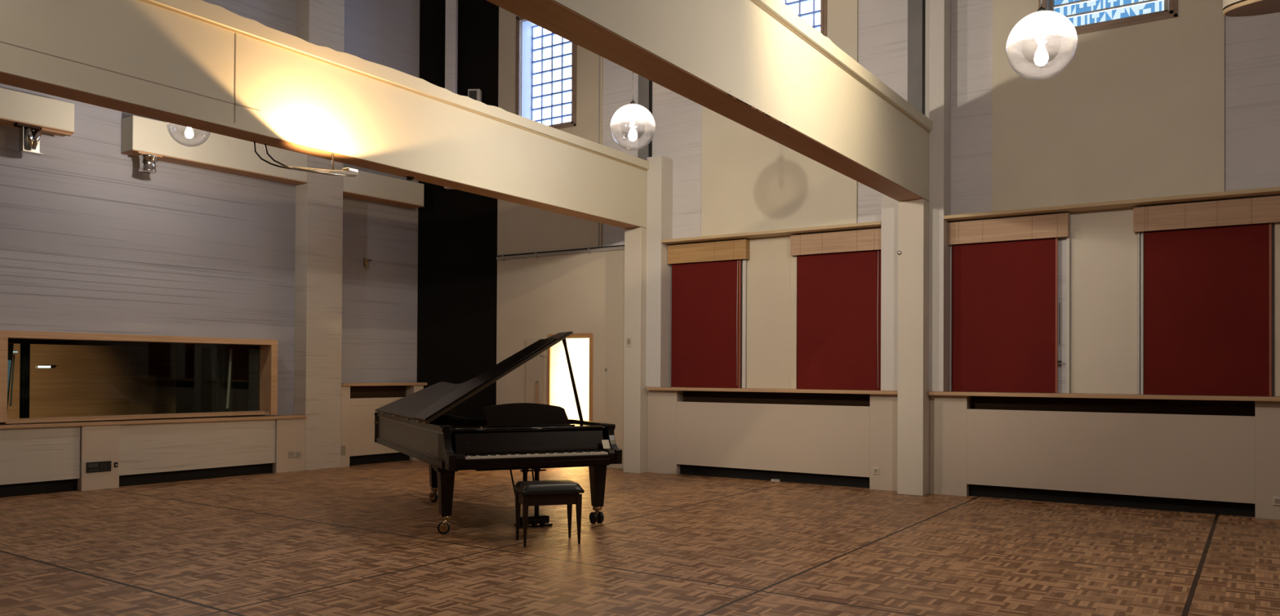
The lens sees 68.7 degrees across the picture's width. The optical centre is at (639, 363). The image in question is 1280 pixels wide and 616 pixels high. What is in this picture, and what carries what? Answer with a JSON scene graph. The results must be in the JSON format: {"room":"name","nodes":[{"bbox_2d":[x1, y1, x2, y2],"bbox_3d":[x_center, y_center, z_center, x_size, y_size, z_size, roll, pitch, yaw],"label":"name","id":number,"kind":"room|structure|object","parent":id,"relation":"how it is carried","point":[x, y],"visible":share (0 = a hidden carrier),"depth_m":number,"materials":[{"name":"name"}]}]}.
{"room":"music room","nodes":[
{"label":"music room","id":0,"kind":"room"},
{"bbox_2d":[7,342,248,418],"bbox_3d":[-7.778,0.117,12.114,1.900,2.900,6.700,0,-1,37],"label":"wall","id":1,"kind":"structure","parent":0,"point":[81,380],"depth_m":13.74,"materials":[{"name":"brown wood"}]},
{"bbox_2d":[7,342,14,408],"bbox_3d":[-7.688,0.183,11.059,0.060,0.850,0.515,0,-1,37],"label":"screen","id":2,"kind":"object","parent":1,"relation":"attached to","point":[10,361],"visible":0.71,"depth_m":11.23,"materials":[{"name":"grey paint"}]},
{"bbox_2d":[19,343,30,417],"bbox_3d":[-7.380,0.136,11.233,0.082,1.650,0.090,0,-1,37],"label":"curtain","id":3,"kind":"object","parent":1,"relation":"hanging from","point":[24,366],"visible":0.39,"depth_m":11.22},
{"bbox_2d":[35,365,50,368],"bbox_3d":[-8.240,0.049,12.926,0.090,0.035,0.155,0,-1,37],"label":"lamp","id":4,"kind":"object","parent":1,"relation":"attached to","point":[37,366],"visible":1,"depth_m":12.89,"materials":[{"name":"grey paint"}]},
{"bbox_2d":[211,347,230,411],"bbox_3d":[-5.960,0.163,13.318,0.082,1.650,0.260,0,-1,37],"label":"curtain","id":5,"kind":"object","parent":1,"relation":"hanging from","point":[220,366],"visible":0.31,"depth_m":13.31,"materials":[{"name":"grey fabric"}]},
{"bbox_2d":[225,348,232,408],"bbox_3d":[-5.841,0.038,13.334,0.020,1.200,0.105,0,-1,37],"label":"leaning board","id":6,"kind":"object","parent":1,"relation":"attached to","point":[230,349],"visible":0.64,"depth_m":13.31,"materials":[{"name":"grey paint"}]},
{"bbox_2d":[229,348,247,411],"bbox_3d":[-5.935,0.242,13.795,0.040,2.000,0.300,0,-1,37],"label":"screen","id":7,"kind":"object","parent":1,"relation":"attached to","point":[238,380],"visible":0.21,"depth_m":13.79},
{"bbox_2d":[0,0,419,423],"bbox_3d":[-8.437,-2.811,9.423,0.250,8.600,15.630,0,-1,37],"label":"wall","id":8,"kind":"structure","parent":0,"point":[91,242],"depth_m":12.56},
{"bbox_2d":[0,87,74,136],"bbox_3d":[-7.665,-2.912,10.004,0.300,0.350,2.882,0,-1,37],"label":"box","id":9,"kind":"object","parent":8,"relation":"attached to","point":[15,107],"visible":0.87,"depth_m":10.74,"materials":[{"name":"beige paint"}]},
{"bbox_2d":[13,122,71,155],"bbox_3d":[-6.922,-2.569,10.867,0.125,0.312,0.580,0,-1,37],"label":"light","id":10,"kind":"object","parent":9,"relation":"hanging from","point":[29,135],"visible":1,"depth_m":10.75,"materials":[{"name":"metal"}]},
{"bbox_2d":[0,329,278,423],"bbox_3d":[-6.326,0.171,11.822,0.360,1.053,3.642,0,-1,37],"label":"window","id":11,"kind":"structure","parent":8,"relation":"in","point":[268,348],"depth_m":11.83,"materials":[{"name":"brown wood"}]},
{"bbox_2d":[0,417,305,497],"bbox_3d":[-7.350,1.109,10.422,0.300,0.790,8.013,0,-1,37],"label":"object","id":12,"kind":"object","parent":8,"relation":"attached to","point":[35,460],"visible":0.77,"depth_m":11.94,"materials":[{"name":"white paint"}]},
{"bbox_2d":[288,450,294,457],"bbox_3d":[-4.972,1.294,13.367,0.014,0.090,0.085,0,-1,37],"label":"wall socket","id":13,"kind":"object","parent":12,"relation":"attached to","point":[291,453],"visible":1,"depth_m":13.36,"materials":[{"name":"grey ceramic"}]},
{"bbox_2d":[296,450,301,457],"bbox_3d":[-4.904,1.303,13.460,0.014,0.090,0.085,0,-1,37],"label":"wall socket","id":14,"kind":"object","parent":12,"relation":"attached to","point":[298,452],"visible":1,"depth_m":13.45,"materials":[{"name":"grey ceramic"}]},
{"bbox_2d":[0,413,306,428],"bbox_3d":[-7.338,0.707,10.418,0.345,0.078,8.012,0,-1,37],"label":"window sill","id":15,"kind":"structure","parent":8,"relation":"attached to","point":[288,415],"depth_m":11.73,"materials":[{"name":"brown wood"}]},
{"bbox_2d":[120,115,307,185],"bbox_3d":[-5.676,-2.847,12.688,0.300,0.440,2.464,0,-1,37],"label":"beam","id":16,"kind":"structure","parent":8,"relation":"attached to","point":[176,144],"depth_m":12.42,"materials":[{"name":"beige paint"}]},
{"bbox_2d":[134,151,162,173],"bbox_3d":[-6.200,-2.522,11.812,0.210,0.230,0.300,0,-1,37],"label":"spotlight","id":17,"kind":"object","parent":16,"relation":"attached to","point":[147,161],"visible":1,"depth_m":11.73,"materials":[{"name":"silver metal"}]},
{"bbox_2d":[293,0,344,470],"bbox_3d":[-4.762,-2.751,13.921,0.300,8.600,0.605,0,-1,37],"label":"pilaster","id":18,"kind":"object","parent":8,"relation":"attached to","point":[317,349],"visible":0.75,"depth_m":13.76,"materials":[{"name":"beige paint"}]},
{"bbox_2d":[363,257,371,269],"bbox_3d":[-4.294,-1.564,14.763,0.048,0.172,0.120,0,-1,37],"label":"wall bracket","id":19,"kind":"object","parent":8,"relation":"attached to","point":[366,260],"visible":1,"depth_m":14.73,"materials":[{"name":"gold metal"}]},
{"bbox_2d":[342,167,424,208],"bbox_3d":[-4.117,-2.757,14.792,0.300,0.375,1.558,0,-1,37],"label":"box","id":20,"kind":"object","parent":8,"relation":"attached to","point":[367,186],"visible":0.76,"depth_m":14.71,"materials":[{"name":"beige paint"}]},
{"bbox_2d":[0,459,1279,615],"bbox_3d":[-1.098,1.542,5.249,17.600,0.100,16.600,0,-1,33],"label":"floor","id":21,"kind":"structure","parent":0,"point":[300,542],"depth_m":7.57,"materials":[{"name":"wood"}]},
{"bbox_2d":[77,424,119,490],"bbox_3d":[-6.628,1.117,11.388,0.310,0.800,0.430,0,-1,37],"label":"wall","id":22,"kind":"structure","parent":21,"relation":"on","point":[97,442],"depth_m":11.28,"materials":[{"name":"white paint"}]},
{"bbox_2d":[86,460,111,472],"bbox_3d":[-6.511,1.241,11.270,0.019,0.124,0.280,0,-1,37],"label":"control unit","id":23,"kind":"object","parent":22,"relation":"attached to","point":[105,465],"visible":1,"depth_m":11.26,"materials":[{"name":"black plastic"}]},
{"bbox_2d":[373,553,388,555],"bbox_3d":[-2.036,1.502,7.364,0.110,0.006,0.038,0,-1,-5],"label":"paper scrap","id":24,"kind":"object","parent":21,"relation":"on","point":[375,553],"visible":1,"depth_m":7.36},
{"bbox_2d":[340,382,426,466],"bbox_3d":[-4.105,0.932,14.778,0.330,1.258,1.628,0,-1,37],"label":"radiator cover","id":25,"kind":"object","parent":21,"relation":"on","point":[359,400],"visible":0.65,"depth_m":14.46,"materials":[{"name":"white paint"}]},
{"bbox_2d":[341,444,345,454],"bbox_3d":[-4.455,1.303,14.066,0.014,0.140,0.070,0,-1,36],"label":"wall socket","id":26,"kind":"object","parent":25,"relation":"attached to","point":[343,447],"visible":1,"depth_m":14.06,"materials":[{"name":"plastic"}]},
{"bbox_2d":[417,0,498,418],"bbox_3d":[-3.015,-2.716,15.580,1.358,8.580,0.050,0,-1,4],"label":"wall panel","id":27,"kind":"object","parent":21,"relation":"on","point":[457,304],"visible":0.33,"depth_m":15.55,"materials":[{"name":"black fabric"}]},
{"bbox_2d":[467,88,481,102],"bbox_3d":[-2.732,-4.396,15.476,0.200,0.240,0.129,0,-1,4],"label":"wall speaker","id":28,"kind":"object","parent":27,"relation":"attached to","point":[474,94],"visible":0.54,"depth_m":15.41,"materials":[{"name":"grey paint"}]},
{"bbox_2d":[373,331,622,533],"bbox_3d":[-1.657,0.607,9.896,1.674,1.847,3.524,1,-1,-25],"label":"grand piano","id":29,"kind":"object","parent":21,"relation":"on","point":[525,436],"visible":1,"depth_m":8.72,"materials":[{"name":"black paint"}]},
{"bbox_2d":[449,423,605,432],"bbox_3d":[-1.114,0.606,8.777,1.494,0.025,0.535,1,-1,-25],"label":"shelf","id":30,"kind":"object","parent":29,"relation":"attached to","point":[494,428],"depth_m":8.61,"materials":[{"name":"black paint"}]},
{"bbox_2d":[601,439,610,448],"bbox_3d":[-0.317,0.752,8.741,0.076,0.079,0.040,1,-1,-25],"label":"paper card","id":31,"kind":"object","parent":29,"relation":"on","point":[606,444],"visible":1,"depth_m":8.74,"materials":[{"name":"white paper"}]},
{"bbox_2d":[512,479,584,546],"bbox_3d":[-0.783,1.261,7.977,0.530,0.513,0.385,0,-1,-19],"label":"piano bench","id":32,"kind":"object","parent":21,"relation":"on","point":[553,491],"visible":1,"depth_m":7.85,"materials":[{"name":"black leather"}]},
{"bbox_2d":[512,479,584,494],"bbox_3d":[-0.782,1.046,7.979,0.530,0.083,0.385,0,-1,-19],"label":"seat cushion","id":33,"kind":"object","parent":32,"relation":"on","point":[553,486],"depth_m":7.84,"materials":[{"name":"black leather"}]},
{"bbox_2d":[623,226,648,472],"bbox_3d":[0.010,-0.189,13.666,0.290,3.525,0.450,0,-1,33],"label":"column","id":34,"kind":"structure","parent":21,"relation":"on","point":[635,391],"depth_m":13.47,"materials":[{"name":"white paint"}]},
{"bbox_2d":[0,0,648,228],"bbox_3d":[-4.363,-2.518,6.990,0.352,1.024,15.840,0,-1,33],"label":"ceiling beam","id":35,"kind":"structure","parent":34,"relation":"on","point":[199,64],"depth_m":8.57,"materials":[{"name":"beige paint"}]},
{"bbox_2d":[253,141,359,177],"bbox_3d":[-3.087,-1.849,8.583,0.649,0.342,0.827,0,-1,33],"label":"floodlight","id":36,"kind":"object","parent":35,"relation":"attached to","point":[348,171],"visible":1,"depth_m":8.48,"materials":[{"name":"metal"}]},
{"bbox_2d":[284,165,359,177],"bbox_3d":[-2.859,-1.740,8.444,0.114,0.124,0.758,0,-1,33],"label":"lamp","id":37,"kind":"object","parent":36,"relation":"attached to","point":[348,171],"depth_m":8.49,"materials":[{"name":"grey metal"}]},
{"bbox_2d":[626,336,631,346],"bbox_3d":[-0.158,-0.314,13.501,0.090,0.140,0.014,0,-1,33],"label":"wall switch","id":38,"kind":"object","parent":34,"relation":"attached to","point":[628,339],"visible":1,"depth_m":13.49,"materials":[{"name":"beige plastic"}]},
{"bbox_2d":[647,390,897,490],"bbox_3d":[1.743,0.979,12.624,3.742,1.190,0.255,0,-1,33],"label":"radiator cover","id":39,"kind":"object","parent":21,"relation":"on","point":[827,438],"visible":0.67,"depth_m":12.46,"materials":[{"name":"white paint"}]},
{"bbox_2d":[872,466,879,474],"bbox_3d":[2.942,1.337,11.671,0.085,0.085,0.014,0,-1,33],"label":"wall socket","id":40,"kind":"object","parent":39,"relation":"attached to","point":[875,469],"visible":1,"depth_m":11.66,"materials":[{"name":"beige plastic"}]},
{"bbox_2d":[770,478,780,481],"bbox_3d":[1.813,1.558,12.502,0.120,0.030,0.040,0,-1,33],"label":"pipe fitting","id":41,"kind":"object","parent":21,"relation":"on","point":[771,479],"visible":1,"depth_m":12.49,"materials":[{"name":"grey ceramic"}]},
{"bbox_2d":[897,199,929,495],"bbox_3d":[3.376,-0.191,11.413,0.310,3.525,0.520,0,-1,33],"label":"column","id":42,"kind":"structure","parent":21,"relation":"on","point":[913,400],"depth_m":11.20,"materials":[{"name":"white paint"}]},
{"bbox_2d":[485,0,932,201],"bbox_3d":[-0.978,-2.534,4.767,0.372,0.992,15.840,0,-1,33],"label":"ceiling beam","id":43,"kind":"structure","parent":42,"relation":"on","point":[759,65],"depth_m":7.60,"materials":[{"name":"beige paint"}]},
{"bbox_2d":[929,395,1279,519],"bbox_3d":[5.205,0.977,10.350,3.906,1.190,0.255,0,-1,33],"label":"radiator cover","id":44,"kind":"object","parent":21,"relation":"on","point":[1209,456],"visible":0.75,"depth_m":10.26,"materials":[{"name":"white paint"}]},
{"bbox_2d":[1272,496,1279,505],"bbox_3d":[6.402,1.380,9.398,0.085,0.085,0.014,0,-1,33],"label":"wall socket","id":45,"kind":"object","parent":44,"relation":"attached to","point":[1276,500],"visible":1,"depth_m":9.40,"materials":[{"name":"beige plastic"}]},
{"bbox_2d":[551,0,1279,407],"bbox_3d":[3.444,-2.724,11.892,17.300,8.600,0.300,0,-1,33],"label":"wall","id":46,"kind":"structure","parent":0,"point":[1251,43],"depth_m":11.38,"materials":[{"name":"white paint"}]},
{"bbox_2d":[515,16,577,128],"bbox_3d":[-1.421,-4.677,15.079,1.248,1.968,0.355,0,-1,33],"label":"window","id":47,"kind":"structure","parent":46,"relation":"in","point":[527,97],"depth_m":15.27,"materials":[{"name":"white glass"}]},
{"bbox_2d":[496,6,624,468],"bbox_3d":[-1.173,-2.724,14.727,2.810,8.600,0.030,0,-1,33],"label":"wall panel","id":48,"kind":"object","parent":46,"relation":"attached to","point":[540,296],"visible":0.45,"depth_m":14.73,"materials":[{"name":"beige paint"}]},
{"bbox_2d":[496,244,624,260],"bbox_3d":[-1.193,-1.742,14.687,2.800,0.095,0.038,0,-1,33],"label":"wall rail","id":49,"kind":"object","parent":48,"relation":"attached to","point":[588,250],"visible":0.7,"depth_m":14.70,"materials":[{"name":"grey"}]},
{"bbox_2d":[546,333,593,421],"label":"door","id":50,"kind":"structure","parent":48,"relation":"attached to","point":[580,349],"depth_m":16.15,"materials":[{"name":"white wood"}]},
{"bbox_2d":[525,337,546,404],"bbox_3d":[-1.673,0.581,14.937,0.400,1.970,0.099,0,-1,33],"label":"door leaf","id":51,"kind":"structure","parent":50,"relation":"attached to","point":[535,367],"depth_m":14.92,"materials":[{"name":"paint"}]},
{"bbox_2d":[598,55,599,246],"bbox_3d":[-0.625,-3.279,14.349,0.016,3.000,0.012,0,-1,33],"label":"cable conduit","id":52,"kind":"object","parent":48,"relation":"attached to","point":[599,55],"visible":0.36,"depth_m":14.35,"materials":[{"name":"beige plastic"}]},
{"bbox_2d":[637,75,648,173],"bbox_3d":[0.068,-4.874,13.945,0.205,4.300,0.020,0,-1,33],"label":"trim","id":53,"kind":"structure","parent":46,"relation":"attached to","point":[643,83],"depth_m":13.93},
{"bbox_2d":[648,80,652,156],"bbox_3d":[0.163,-4.874,13.870,0.035,4.300,0.040,0,-1,33],"label":"trim","id":54,"kind":"structure","parent":46,"relation":"attached to","point":[650,81],"depth_m":13.84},
{"bbox_2d":[645,155,672,386],"bbox_3d":[0.281,-1.319,13.587,0.250,3.314,0.310,0,-1,33],"label":"pilaster","id":55,"kind":"object","parent":46,"relation":"attached to","point":[660,172],"visible":1,"depth_m":13.47,"materials":[{"name":"grey paint"}]},
{"bbox_2d":[671,258,741,387],"bbox_3d":[0.925,-0.641,13.250,1.117,1.958,0.055,0,-1,33],"label":"roller blind","id":56,"kind":"object","parent":46,"relation":"attached to","point":[706,295],"visible":1,"depth_m":13.23,"materials":[{"name":"red fabric"}]},
{"bbox_2d":[742,238,746,387],"bbox_3d":[1.452,-0.691,12.956,0.050,2.060,0.065,0,-1,33],"label":"trim","id":57,"kind":"structure","parent":46,"relation":"attached to","point":[744,260],"depth_m":12.93,"materials":[{"name":"grey paint"}]},
{"bbox_2d":[746,235,791,388],"bbox_3d":[1.762,-0.691,12.773,0.660,2.060,0.030,0,-1,33],"label":"wall panel","id":58,"kind":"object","parent":46,"relation":"attached to","point":[769,263],"depth_m":12.76,"materials":[{"name":"white paint"}]},
{"bbox_2d":[661,221,880,244],"bbox_3d":[1.730,-1.744,12.634,3.220,0.040,0.320,0,-1,33],"label":"shelf","id":59,"kind":"object","parent":46,"relation":"attached to","point":[874,224],"visible":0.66,"depth_m":12.48,"materials":[{"name":"brown wood"}]},
{"bbox_2d":[667,239,750,264],"bbox_3d":[0.957,-1.567,13.223,1.264,0.267,0.120,0,-1,33],"label":"pelmet","id":60,"kind":"object","parent":59,"relation":"attached to","point":[731,249],"visible":1,"depth_m":13.14,"materials":[{"name":"brown wood"}]},
{"bbox_2d":[790,227,880,256],"bbox_3d":[2.571,-1.568,12.163,1.291,0.267,0.120,0,-1,33],"label":"pelmet","id":61,"kind":"object","parent":59,"relation":"attached to","point":[861,239],"visible":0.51,"depth_m":12.11,"materials":[{"name":"brown wood"}]},
{"bbox_2d":[646,386,897,394],"bbox_3d":[1.735,0.360,12.571,3.696,0.044,0.375,0,-1,33],"label":"window sill","id":62,"kind":"structure","parent":46,"relation":"attached to","point":[694,388],"depth_m":12.31,"materials":[{"name":"brown wood"}]},
{"bbox_2d":[701,0,857,235],"bbox_3d":[1.858,-4.395,12.757,2.300,5.260,0.030,0,-1,33],"label":"wall panel","id":63,"kind":"object","parent":46,"relation":"attached to","point":[751,181],"visible":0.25,"depth_m":12.79,"materials":[{"name":"beige paint"}]},
{"bbox_2d":[790,234,797,388],"bbox_3d":[2.070,-0.691,12.550,0.090,2.060,0.065,0,-1,33],"label":"trim","id":64,"kind":"structure","parent":46,"relation":"attached to","point":[793,268],"depth_m":12.52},
{"bbox_2d":[784,0,826,36],"bbox_3d":[2.031,-4.678,12.811,1.248,1.968,0.355,0,-1,33],"label":"window","id":65,"kind":"structure","parent":46,"relation":"in","point":[823,11],"depth_m":12.72,"materials":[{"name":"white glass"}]},
{"bbox_2d":[796,249,880,390],"bbox_3d":[2.591,-0.642,12.156,1.182,1.958,0.055,0,-1,33],"label":"roller blind","id":66,"kind":"object","parent":46,"relation":"attached to","point":[838,323],"visible":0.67,"depth_m":12.15,"materials":[{"name":"red fabric"}]},
{"bbox_2d":[880,193,897,390],"bbox_3d":[3.193,-1.270,11.673,0.280,3.214,0.310,0,-1,33],"label":"pilaster","id":67,"kind":"object","parent":46,"relation":"attached to","point":[889,218],"visible":0.27,"depth_m":11.56,"materials":[{"name":"grey paint"}]},
{"bbox_2d":[907,0,922,113],"bbox_3d":[3.451,-4.876,11.722,0.190,4.300,0.020,0,-1,33],"label":"trim","id":68,"kind":"structure","parent":46,"relation":"attached to","point":[914,6],"depth_m":11.70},
{"bbox_2d":[922,0,925,115],"bbox_3d":[3.540,-4.876,11.652,0.035,4.300,0.040,0,-1,33],"label":"trim","id":69,"kind":"structure","parent":46,"relation":"attached to","point":[923,1],"depth_m":11.62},
{"bbox_2d":[924,0,929,118],"bbox_3d":[3.591,-4.876,11.612,0.085,4.300,0.050,0,-1,33],"label":"trim","id":70,"kind":"structure","parent":46,"relation":"attached to","point":[927,2],"depth_m":11.59,"materials":[{"name":"grey paint"}]},
{"bbox_2d":[928,0,951,391],"bbox_3d":[3.655,-3.345,11.396,0.178,7.364,0.310,0,-1,33],"label":"pilaster","id":71,"kind":"object","parent":46,"relation":"attached to","point":[940,62],"visible":1,"depth_m":11.26,"materials":[{"name":"grey paint"}]},
{"bbox_2d":[949,244,951,391],"bbox_3d":[3.796,-0.692,11.416,0.020,2.060,0.065,0,-1,33],"label":"trim","id":72,"kind":"structure","parent":46,"relation":"attached to","point":[950,326],"depth_m":11.38,"materials":[{"name":"grey paint"}]},
{"bbox_2d":[951,237,1059,392],"bbox_3d":[4.295,-0.643,11.041,1.205,1.958,0.063,0,-1,33],"label":"roller blind","id":73,"kind":"object","parent":46,"relation":"attached to","point":[1005,293],"depth_m":11.02,"materials":[{"name":"red fabric"}]},
{"bbox_2d":[1066,212,1070,392],"bbox_3d":[4.893,-0.693,10.695,0.035,2.060,0.065,0,-1,33],"label":"trim","id":74,"kind":"structure","parent":46,"relation":"attached to","point":[1068,239],"depth_m":10.67,"materials":[{"name":"grey paint"}]},
{"bbox_2d":[1070,207,1137,393],"bbox_3d":[5.206,-0.693,10.516,0.675,2.060,0.020,0,-1,33],"label":"wall panel","id":75,"kind":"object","parent":46,"relation":"attached to","point":[1104,345],"depth_m":10.50,"materials":[{"name":"white paint"}]},
{"bbox_2d":[927,391,1279,400],"bbox_3d":[5.178,0.358,10.309,3.906,0.044,0.375,0,-1,33],"label":"window sill","id":76,"kind":"structure","parent":46,"relation":"attached to","point":[1237,397],"depth_m":10.16,"materials":[{"name":"brown wood"}]},
{"bbox_2d":[991,0,1224,211],"bbox_3d":[5.206,-4.396,10.557,2.352,5.260,0.030,0,-1,33],"label":"wall panel","id":77,"kind":"object","parent":46,"relation":"attached to","point":[1136,111],"visible":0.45,"depth_m":10.49,"materials":[{"name":"beige paint"}]},
{"bbox_2d":[1038,0,1177,40],"bbox_3d":[5.320,-4.700,10.651,1.418,1.928,0.355,0,-1,33],"label":"window","id":78,"kind":"structure","parent":46,"relation":"in","point":[1153,11],"depth_m":10.66,"materials":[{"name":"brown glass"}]},
{"bbox_2d":[943,186,1279,222],"bbox_3d":[5.278,-1.745,10.303,3.730,0.040,0.320,0,-1,33],"label":"ledge","id":79,"kind":"object","parent":46,"relation":"attached to","point":[1264,192],"visible":0.84,"depth_m":10.23,"materials":[{"name":"brown wood"}]},
{"bbox_2d":[947,213,1069,245],"bbox_3d":[4.320,-1.569,11.014,1.341,0.267,0.120,0,-1,33],"label":"pelmet","id":80,"kind":"object","parent":79,"relation":"attached to","point":[1051,225],"visible":1,"depth_m":10.94,"materials":[{"name":"brown wood"}]},
{"bbox_2d":[1133,195,1279,233],"bbox_3d":[6.151,-1.569,9.811,1.735,0.267,0.120,0,-1,33],"label":"pelmet","id":81,"kind":"object","parent":79,"relation":"attached to","point":[1260,210],"visible":1,"depth_m":9.86,"materials":[{"name":"brown wood"}]},
{"bbox_2d":[1137,206,1140,394],"bbox_3d":[5.490,-0.693,10.303,0.020,2.060,0.065,0,-1,33],"label":"trim","id":82,"kind":"structure","parent":46,"relation":"attached to","point":[1139,233],"depth_m":10.28,"materials":[{"name":"grey paint"}]},
{"bbox_2d":[1141,205,1143,394],"bbox_3d":[5.519,-0.693,10.284,0.023,2.060,0.065,0,-1,33],"label":"trim","id":83,"kind":"structure","parent":46,"relation":"attached to","point":[1142,233],"depth_m":10.25,"materials":[{"name":"grey paint"}]},
{"bbox_2d":[1143,222,1271,395],"bbox_3d":[5.995,-0.643,9.920,1.156,1.958,0.055,0,-1,33],"label":"roller blind","id":84,"kind":"object","parent":46,"relation":"attached to","point":[1206,289],"visible":1,"depth_m":9.90,"materials":[{"name":"red fabric"}]},
{"bbox_2d":[1275,195,1279,395],"bbox_3d":[6.546,-0.694,9.610,0.050,2.060,0.065,0,-1,33],"label":"trim","id":85,"kind":"structure","parent":46,"relation":"attached to","point":[1277,224],"depth_m":9.58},
{"bbox_3d":[-1.050,-7.158,5.327,17.600,0.100,16.600,0,-1,33],"label":"ceiling","id":86,"kind":"structure","parent":0,"visible":0},
{"bbox_2d":[444,0,457,189],"bbox_3d":[-3.112,-4.943,15.447,0.175,4.130,0.125,0,-1,4],"label":"upright post","id":87,"kind":"object","parent":86,"relation":"attached to","point":[451,6],"visible":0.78,"depth_m":15.39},
{"bbox_2d":[630,71,635,126],"bbox_3d":[-0.060,-4.710,9.528,0.460,5.090,0.460,0,-1,33],"label":"rod","id":88,"kind":"object","parent":86,"relation":"hanging from","point":[633,104],"visible":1,"depth_m":9.50,"materials":[{"name":"clear plastic"}]},
{"bbox_2d":[1037,0,1045,45],"bbox_3d":[2.815,-4.531,6.560,0.460,5.090,0.460,0,-1,33],"label":"rod","id":89,"kind":"object","parent":86,"relation":"hanging from","point":[1041,11],"visible":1,"depth_m":6.53,"materials":[{"name":"clear plastic"}]},
{"bbox_2d":[1222,0,1279,17],"bbox_3d":[5.345,-4.934,7.595,1.082,4.188,1.061,1,-1,-40],"label":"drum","id":90,"kind":"object","parent":86,"relation":"hanging from","point":[1231,8],"visible":1,"depth_m":7.71,"materials":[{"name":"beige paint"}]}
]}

